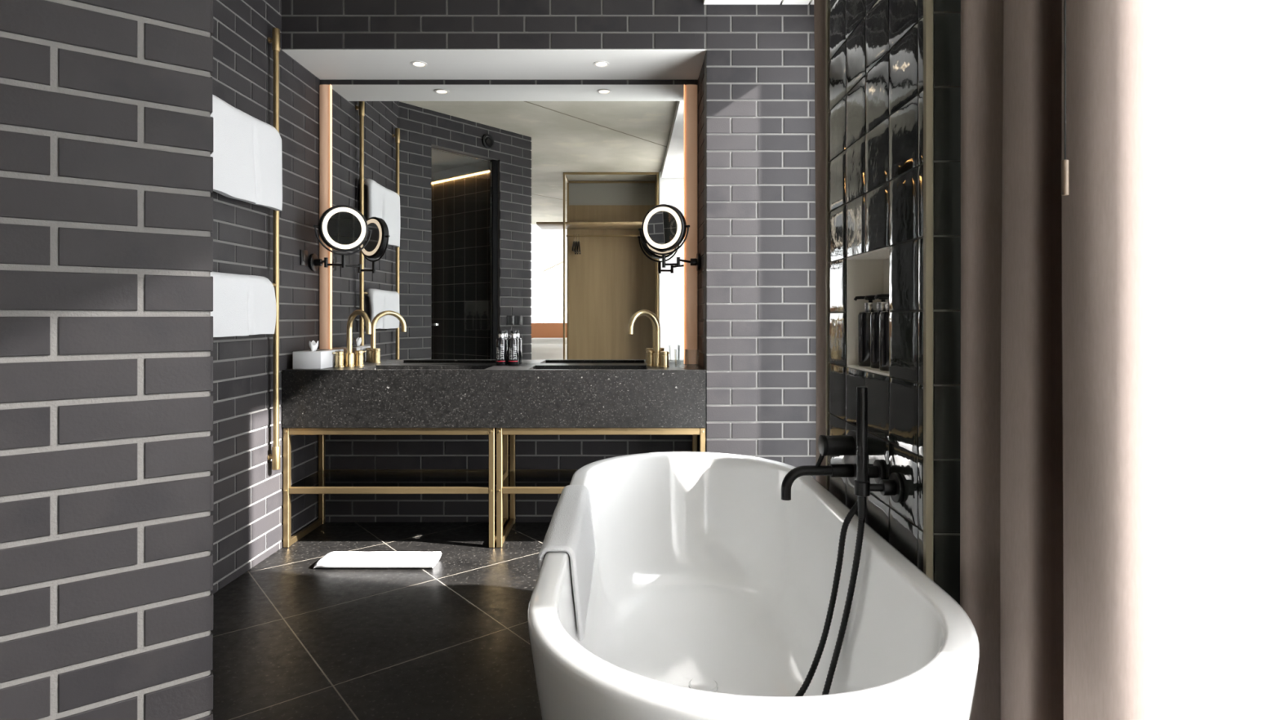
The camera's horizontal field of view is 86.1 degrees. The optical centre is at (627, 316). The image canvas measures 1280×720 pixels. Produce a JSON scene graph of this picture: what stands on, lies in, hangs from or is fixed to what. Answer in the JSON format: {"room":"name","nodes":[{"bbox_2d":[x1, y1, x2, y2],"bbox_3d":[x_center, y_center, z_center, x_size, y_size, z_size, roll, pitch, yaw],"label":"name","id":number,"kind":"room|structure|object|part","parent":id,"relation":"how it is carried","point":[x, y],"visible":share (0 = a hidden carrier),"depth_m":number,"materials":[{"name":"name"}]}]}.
{"room":"hotel room","nodes":[
{"label":"hotel room","id":0,"kind":"room"},
{"bbox_2d":[0,0,213,719],"bbox_3d":[-1.647,-0.230,0.797,2.000,2.700,0.111,0,0,-40],"label":"wall","id":1,"kind":"structure","parent":0,"point":[106,126],"depth_m":1.28,"materials":[{"name":"grey brick"}]},
{"bbox_2d":[208,0,213,719],"bbox_3d":[-1.295,-0.230,1.862,0.101,2.700,1.299,0,0,-40],"label":"wall","id":2,"kind":"structure","parent":0,"point":[211,593],"depth_m":1.39,"materials":[{"name":"grey brick"}]},
{"bbox_2d":[210,0,319,593],"bbox_3d":[-1.722,-0.230,3.062,0.101,2.700,1.335,0,0,0],"label":"wall","id":3,"kind":"structure","parent":0,"point":[247,513],"depth_m":3.12,"materials":[{"name":"grey brick"}]},
{"bbox_2d":[267,27,279,470],"bbox_3d":[-1.646,-0.316,2.865,0.051,2.055,0.695,0,0,0],"label":"towel rail","id":4,"kind":"object","parent":3,"relation":"attached to","point":[275,40],"visible":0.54,"depth_m":3.18,"materials":[{"name":"gold metal"}]},
{"bbox_2d":[210,271,276,337],"bbox_3d":[-1.627,-0.051,2.859,0.069,0.260,0.522,0,0,0],"label":"towel","id":5,"kind":"object","parent":4,"relation":"hanging from","point":[243,304],"visible":0.82,"depth_m":2.84,"materials":[{"name":"white fabric"}]},
{"bbox_2d":[210,94,282,210],"bbox_3d":[-1.626,-0.679,2.883,0.078,0.384,0.573,0,0,0],"label":"towel","id":6,"kind":"object","parent":4,"relation":"hanging from","point":[247,158],"visible":0.83,"depth_m":2.86,"materials":[{"name":"white fabric"}]},
{"bbox_3d":[-1.638,-0.316,3.195,0.035,2.055,0.035,0,0,0],"label":"rail","id":7,"kind":"part","parent":4,"relation":"part of","materials":[{"name":"gold metal"}]},
{"bbox_2d":[300,249,307,266],"bbox_3d":[-1.667,-0.304,3.536,0.009,0.080,0.075,0,0,0],"label":"power socket","id":8,"kind":"object","parent":3,"relation":"attached to","point":[304,254],"visible":1,"depth_m":3.53,"materials":[{"name":"black plastic"}]},
{"bbox_2d":[210,522,550,719],"bbox_3d":[-3.575,1.170,-0.250,9.250,0.100,8.300,0,0,0],"label":"floor","id":9,"kind":"structure","parent":0,"point":[293,639],"depth_m":2.46,"materials":[{"name":"black tile"}]},
{"bbox_2d":[313,551,441,568],"bbox_3d":[-1.122,1.097,3.092,0.541,0.044,0.124,0,0,0],"label":"bath mat","id":10,"kind":"object","parent":9,"relation":"on","point":[340,559],"visible":1,"depth_m":3.04,"materials":[{"name":"white fabric"}]},
{"bbox_2d":[282,364,706,547],"bbox_3d":[-0.644,0.688,3.518,2.048,0.862,0.413,0,0,0],"label":"vanity","id":11,"kind":"object","parent":9,"relation":"on","point":[367,399],"visible":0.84,"depth_m":3.31,"materials":[{"name":"stone"}]},
{"bbox_3d":[-1.653,0.829,3.329,0.027,0.581,0.027,0,0,0],"label":"leg","id":12,"kind":"part","parent":11,"relation":"part of","materials":[{"name":"gold metal"}]},
{"bbox_3d":[-1.653,1.103,3.519,0.021,0.030,0.352,0,0,0],"label":"rail","id":13,"kind":"part","parent":11,"relation":"part of","materials":[{"name":"gold metal"}]},
{"bbox_2d":[293,340,343,368],"bbox_3d":[-1.570,0.188,3.490,0.140,0.138,0.270,0,0,0],"label":"tissue box","id":14,"kind":"object","parent":11,"relation":"on","point":[314,358],"visible":0.98,"depth_m":3.35,"materials":[{"name":"white paint"}]},
{"bbox_3d":[-1.653,0.829,3.708,0.027,0.581,0.027,0,0,0],"label":"leg","id":15,"kind":"part","parent":11,"relation":"part of","materials":[{"name":"gold metal"}]},
{"bbox_2d":[332,309,371,367],"bbox_3d":[-1.375,0.110,3.529,0.220,0.293,0.169,0,0,14],"label":"tap","id":16,"kind":"object","parent":11,"relation":"on","point":[348,356],"visible":1,"depth_m":3.52,"materials":[{"name":"gold metal"}]},
{"bbox_3d":[-1.471,0.217,3.501,0.047,0.080,0.047,0,0,0],"label":"handle","id":17,"kind":"part","parent":16,"relation":"part of","materials":[{"name":"gold metal"}]},
{"bbox_3d":[-1.375,0.110,3.493,0.215,0.293,0.052,0,0,39],"label":"spout","id":18,"kind":"part","parent":16,"relation":"part of","materials":[{"name":"gold metal"}]},
{"bbox_3d":[-1.405,0.217,3.589,0.047,0.080,0.047,0,0,0],"label":"handle","id":19,"kind":"part","parent":16,"relation":"part of","materials":[{"name":"gold metal"}]},
{"bbox_3d":[-1.155,0.555,3.329,0.969,0.034,0.023,0,0,0],"label":"rail","id":20,"kind":"part","parent":11,"relation":"part of","materials":[{"name":"gold metal"}]},
{"bbox_3d":[-1.155,0.843,3.329,0.969,0.030,0.023,0,0,0],"label":"rail","id":21,"kind":"part","parent":11,"relation":"part of","materials":[{"name":"gold metal"}]},
{"bbox_2d":[290,471,505,486],"bbox_3d":[-1.155,0.832,3.518,1.003,0.006,0.351,0,0,0],"label":"glass shelf","id":22,"kind":"object","parent":11,"relation":"attached to","point":[320,478],"depth_m":3.53,"materials":[{"name":"black glass"}]},
{"bbox_3d":[-1.155,0.843,3.708,0.969,0.030,0.023,0,0,0],"label":"rail","id":23,"kind":"part","parent":11,"relation":"part of","materials":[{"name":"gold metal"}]},
{"bbox_2d":[355,365,493,369],"bbox_3d":[-1.015,0.317,3.485,0.630,0.120,0.280,0,0,0],"label":"basin","id":24,"kind":"object","parent":11,"relation":"in","point":[370,367],"depth_m":3.62,"materials":[{"name":"stone"}]},
{"bbox_3d":[-0.657,0.829,3.329,0.027,0.581,0.027,0,0,0],"label":"leg","id":25,"kind":"part","parent":11,"relation":"part of","materials":[{"name":"gold metal"}]},
{"bbox_3d":[-0.621,0.829,3.329,0.027,0.581,0.027,0,0,0],"label":"leg","id":26,"kind":"part","parent":11,"relation":"part of","materials":[{"name":"gold metal"}]},
{"bbox_3d":[-0.657,1.103,3.519,0.021,0.030,0.352,0,0,0],"label":"rail","id":27,"kind":"part","parent":11,"relation":"part of","materials":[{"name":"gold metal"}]},
{"bbox_2d":[496,330,506,364],"bbox_3d":[-0.668,0.165,3.666,0.057,0.183,0.072,0,0,37],"label":"pump bottle","id":28,"kind":"object","parent":11,"relation":"on","point":[501,343],"visible":1,"depth_m":3.64,"materials":[{"name":"black plastic"}]},
{"bbox_2d":[496,344,505,361],"bbox_3d":[-0.674,0.192,3.638,0.049,0.092,0.013,0,0,5],"label":"print","id":29,"kind":"object","parent":28,"relation":"attached to","point":[500,348],"depth_m":3.63,"materials":[{"name":"white paper"}]},
{"bbox_3d":[-0.657,0.829,3.708,0.027,0.581,0.027,0,0,0],"label":"leg","id":30,"kind":"part","parent":11,"relation":"part of","materials":[{"name":"gold metal"}]},
{"bbox_3d":[-0.621,1.103,3.519,0.021,0.030,0.352,0,0,0],"label":"rail","id":31,"kind":"part","parent":11,"relation":"part of","materials":[{"name":"gold metal"}]},
{"bbox_3d":[-0.621,0.829,3.708,0.027,0.581,0.027,0,0,0],"label":"leg","id":32,"kind":"part","parent":11,"relation":"part of","materials":[{"name":"gold metal"}]},
{"bbox_2d":[507,330,518,364],"bbox_3d":[-0.605,0.165,3.661,0.057,0.183,0.072,0,0,27],"label":"pump bottle","id":33,"kind":"object","parent":11,"relation":"on","point":[513,343],"visible":1,"depth_m":3.63,"materials":[{"name":"black plastic"}]},
{"bbox_2d":[508,344,517,361],"bbox_3d":[-0.606,0.192,3.633,0.049,0.092,0.013,0,0,-5],"label":"print","id":34,"kind":"object","parent":33,"relation":"attached to","point":[513,348],"depth_m":3.63,"materials":[{"name":"white paper"}]},
{"bbox_3d":[-0.127,0.843,3.329,0.960,0.030,0.023,0,0,0],"label":"rail","id":35,"kind":"part","parent":11,"relation":"part of","materials":[{"name":"gold metal"}]},
{"bbox_2d":[502,470,574,486],"bbox_3d":[-0.127,0.832,3.518,0.994,0.006,0.351,0,0,0],"label":"glass shelf","id":36,"kind":"object","parent":11,"relation":"attached to","point":[515,477],"depth_m":3.53,"materials":[{"name":"black glass"}]},
{"bbox_3d":[-0.127,0.843,3.708,0.960,0.030,0.023,0,0,0],"label":"rail","id":37,"kind":"part","parent":11,"relation":"part of","materials":[{"name":"gold metal"}]},
{"bbox_2d":[528,365,647,369],"bbox_3d":[-0.193,0.317,3.485,0.585,0.120,0.280,0,0,0],"label":"basin","id":38,"kind":"object","parent":11,"relation":"in","point":[531,367],"depth_m":3.62,"materials":[{"name":"stone"}]},
{"bbox_3d":[-0.127,0.555,3.329,0.960,0.034,0.023,0,0,0],"label":"rail","id":39,"kind":"part","parent":11,"relation":"part of","materials":[{"name":"gold metal"}]},
{"bbox_2d":[627,309,669,367],"bbox_3d":[0.096,0.110,3.530,0.220,0.293,0.170,0,0,-13],"label":"tap","id":40,"kind":"object","parent":11,"relation":"on","point":[659,358],"visible":1,"depth_m":3.52,"materials":[{"name":"gold metal"}]},
{"bbox_3d":[0.125,0.217,3.589,0.047,0.080,0.047,0,0,0],"label":"handle","id":41,"kind":"part","parent":40,"relation":"part of","materials":[{"name":"gold metal"}]},
{"bbox_3d":[0.191,0.217,3.501,0.047,0.080,0.047,0,0,0],"label":"handle","id":42,"kind":"part","parent":40,"relation":"part of","materials":[{"name":"gold metal"}]},
{"bbox_3d":[0.366,0.829,3.708,0.027,0.581,0.027,0,0,0],"label":"leg","id":43,"kind":"part","parent":11,"relation":"part of","materials":[{"name":"gold metal"}]},
{"bbox_3d":[0.366,0.829,3.329,0.027,0.581,0.027,0,0,0],"label":"leg","id":44,"kind":"part","parent":11,"relation":"part of","materials":[{"name":"gold metal"}]},
{"bbox_2d":[527,451,979,719],"bbox_3d":[0.213,0.820,1.770,0.792,0.600,1.758,0,0,0],"label":"bathtub","id":45,"kind":"object","parent":9,"relation":"on","point":[711,589],"visible":0.94,"depth_m":1.91,"materials":[{"name":"white ceramic"}]},
{"bbox_2d":[537,484,595,640],"bbox_3d":[-0.147,0.607,1.780,0.104,0.207,0.561,0,0,0],"label":"towel","id":46,"kind":"object","parent":45,"relation":"on","point":[570,531],"visible":0.94,"depth_m":1.67,"materials":[{"name":"white fabric"}]},
{"bbox_2d":[282,49,706,79],"bbox_3d":[-0.642,-1.308,3.524,2.059,0.032,0.412,0,0,0],"label":"soffit","id":47,"kind":"structure","parent":0,"point":[325,64],"depth_m":3.51,"materials":[{"name":"white paint"}]},
{"bbox_2d":[410,61,427,66],"bbox_3d":[-1.062,-1.290,3.497,0.082,0.004,0.082,0,0,0],"label":"recessed light","id":48,"kind":"object","parent":47,"relation":"attached to","point":[417,64],"visible":1,"depth_m":3.50,"materials":[{"name":"white glass"}]},
{"bbox_2d":[593,61,609,66],"bbox_3d":[-0.131,-1.290,3.497,0.082,0.004,0.082,0,0,0],"label":"recessed light","id":49,"kind":"object","parent":47,"relation":"attached to","point":[598,64],"visible":1,"depth_m":3.50,"materials":[{"name":"white glass"}]},
{"bbox_2d":[319,79,698,522],"bbox_3d":[-0.644,-0.137,3.779,2.256,2.514,0.101,0,0,0],"label":"wall","id":50,"kind":"structure","parent":0,"point":[341,451],"depth_m":3.73,"materials":[{"name":"grey brick"}]},
{"bbox_2d":[319,84,697,364],"bbox_3d":[-0.644,-0.501,3.712,2.050,1.514,0.025,0,0,0],"label":"vanity mirror","id":51,"kind":"object","parent":50,"relation":"attached to","point":[488,210],"visible":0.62,"depth_m":3.71,"materials":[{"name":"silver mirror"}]},
{"bbox_2d":[329,84,331,349],"bbox_3d":[-1.605,-0.500,3.704,0.002,1.511,0.010,0,0,0],"label":"light","id":52,"kind":"object","parent":51,"relation":"attached to","point":[330,84],"depth_m":3.70,"materials":[{"name":"beige plastic"}]},
{"bbox_2d":[684,84,684,364],"bbox_3d":[0.308,-0.500,3.704,0.002,1.511,0.010,0,0,0],"label":"light","id":53,"kind":"object","parent":51,"relation":"attached to","point":[684,84],"depth_m":3.70,"materials":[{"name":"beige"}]},
{"bbox_2d":[281,0,816,479],"bbox_3d":[-0.311,-0.230,3.362,2.722,2.700,0.101,0,0,0],"label":"wall","id":54,"kind":"structure","parent":0,"point":[760,316],"depth_m":3.31,"materials":[{"name":"grey brick"}]},
{"bbox_2d":[308,204,372,271],"bbox_3d":[-1.529,-0.406,3.522,0.349,0.330,0.230,0,0,16],"label":"mirror","id":55,"kind":"object","parent":54,"relation":"attached to","point":[341,228],"visible":1,"depth_m":3.49,"materials":[{"name":"black metal"}]},
{"bbox_3d":[-1.644,-0.288,3.630,0.048,0.094,0.094,0,0,0],"label":"wall plate","id":56,"kind":"part","parent":55,"relation":"part of","materials":[{"name":"black metal"}]},
{"bbox_3d":[-1.575,-0.277,3.556,0.018,0.050,0.173,0,0,-31],"label":"arm","id":57,"kind":"part","parent":55,"relation":"part of","materials":[{"name":"black metal"}]},
{"bbox_3d":[-1.488,-0.283,3.497,0.095,0.066,0.018,0,0,-5],"label":"arm","id":58,"kind":"part","parent":55,"relation":"part of","materials":[{"name":"black metal"}]},
{"bbox_2d":[322,207,365,248],"bbox_3d":[-1.438,-0.451,3.483,0.211,0.210,0.017,0,0,-36],"label":"ring light","id":59,"kind":"object","parent":55,"relation":"attached to","point":[343,228],"depth_m":3.48,"materials":[{"name":"beige plastic"}]},
{"bbox_2d":[638,204,700,271],"bbox_3d":[0.248,-0.406,3.499,0.337,0.330,0.210,0,0,-17],"label":"mirror","id":60,"kind":"object","parent":54,"relation":"attached to","point":[664,226],"visible":1,"depth_m":3.46,"materials":[{"name":"black metal"}]},
{"bbox_2d":[643,206,681,248],"bbox_3d":[0.176,-0.451,3.462,0.211,0.211,0.017,0,0,28],"label":"ring light","id":61,"kind":"object","parent":60,"relation":"attached to","point":[662,225],"depth_m":3.46,"materials":[{"name":"beige plastic"}]},
{"bbox_3d":[0.218,-0.283,3.473,0.083,0.066,0.018,0,0,12],"label":"arm","id":62,"kind":"part","parent":60,"relation":"part of","materials":[{"name":"black metal"}]},
{"bbox_3d":[0.292,-0.277,3.529,0.018,0.050,0.163,0,0,27],"label":"arm","id":63,"kind":"part","parent":60,"relation":"part of","materials":[{"name":"black metal"}]},
{"bbox_3d":[0.356,-0.288,3.600,0.048,0.094,0.094,0,0,0],"label":"wall plate","id":64,"kind":"part","parent":60,"relation":"part of","materials":[{"name":"black metal"}]},
{"bbox_2d":[697,58,704,452],"bbox_3d":[0.433,-0.087,3.569,0.101,2.414,0.322,0,0,0],"label":"wall","id":65,"kind":"structure","parent":0,"point":[701,77],"depth_m":3.54,"materials":[{"name":"grey brick"}]},
{"bbox_2d":[703,0,813,4],"bbox_3d":[0.660,-1.544,1.646,0.580,0.069,3.332,0,0,0],"label":"ceiling","id":66,"kind":"structure","parent":0,"point":[705,2],"depth_m":3.29,"materials":[{"name":"white paint"}]},
{"bbox_2d":[813,0,826,488],"bbox_3d":[0.720,-0.200,2.311,0.164,2.616,0.299,0,0,0],"label":"wall trim","id":67,"kind":"structure","parent":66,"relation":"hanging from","point":[820,6],"depth_m":2.32,"materials":[{"name":"gold metal"}]},
{"bbox_2d":[960,0,1163,719],"bbox_3d":[0.739,-0.200,1.205,0.142,2.616,0.421,0,0,0],"label":"curtain","id":68,"kind":"object","parent":66,"relation":"hanging from","point":[1061,544],"visible":0.97,"depth_m":1.09,"materials":[{"name":"beige fabric"}]},
{"bbox_2d":[1061,0,1068,195],"bbox_3d":[0.660,-0.846,1.032,0.010,1.326,0.010,0,0,0],"label":"wand","id":69,"kind":"object","parent":66,"relation":"hanging from","point":[1064,163],"visible":1,"depth_m":1.03,"materials":[{"name":"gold metal"}]},
{"bbox_3d":[0.660,-0.873,1.032,0.002,1.273,0.002,0,0,0],"label":"cord","id":70,"kind":"part","parent":69,"relation":"part of","materials":[{"name":"black metal"}]},
{"bbox_2d":[826,0,960,604],"bbox_3d":[0.788,-0.195,1.798,0.323,2.630,0.722,0,0,0],"label":"wall","id":71,"kind":"structure","parent":0,"point":[893,67],"depth_m":1.58,"materials":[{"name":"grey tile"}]},
{"bbox_2d":[781,430,856,500],"bbox_3d":[0.526,0.407,1.884,0.206,0.189,0.150,0,0,0],"label":"mixer tap","id":72,"kind":"object","parent":71,"relation":"attached to","point":[846,446],"visible":0.89,"depth_m":1.87,"materials":[{"name":"black metal"}]},
{"bbox_3d":[0.521,0.454,1.884,0.195,0.097,0.036,0,0,0],"label":"spout","id":73,"kind":"part","parent":72,"relation":"part of","materials":[{"name":"black metal"}]},
{"bbox_3d":[0.532,0.391,1.884,0.035,0.062,0.012,0,0,0],"label":"lever","id":74,"kind":"part","parent":72,"relation":"part of","materials":[{"name":"black metal"}]},
{"bbox_3d":[0.576,0.354,1.884,0.086,0.057,0.057,0,0,0],"label":"handle","id":75,"kind":"part","parent":72,"relation":"part of","materials":[{"name":"black metal"}]},
{"bbox_3d":[0.624,0.388,1.884,0.010,0.150,0.150,0,0,0],"label":"wall plate","id":76,"kind":"part","parent":72,"relation":"part of","materials":[{"name":"black metal"}]},
{"bbox_2d":[795,386,903,696],"bbox_3d":[0.465,0.562,1.602,0.402,0.797,0.212,0,0,-24],"label":"shower","id":77,"kind":"object","parent":71,"relation":"attached to","point":[894,487],"visible":0.89,"depth_m":1.60,"materials":[{"name":"black metal"}]},
{"bbox_2d":[853,295,876,366],"bbox_3d":[0.682,0.039,1.923,0.067,0.198,0.073,0,0,42],"label":"pump bottle","id":78,"kind":"object","parent":71,"relation":"in","point":[864,317],"visible":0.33,"depth_m":1.91,"materials":[{"name":"black plastic"}]},
{"bbox_2d":[864,295,888,368],"bbox_3d":[0.688,0.039,1.843,0.073,0.198,0.067,0,0,-28],"label":"pump bottle","id":79,"kind":"object","parent":71,"relation":"in","point":[880,306],"visible":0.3,"depth_m":1.83,"materials":[{"name":"black plastic"}]},
{"bbox_2d":[874,293,888,371],"bbox_3d":[0.682,0.039,1.760,0.074,0.198,0.067,0,0,-44],"label":"pump bottle","id":80,"kind":"object","parent":71,"relation":"in","point":[884,315],"visible":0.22,"depth_m":1.75,"materials":[{"name":"black plastic"}]}
]}

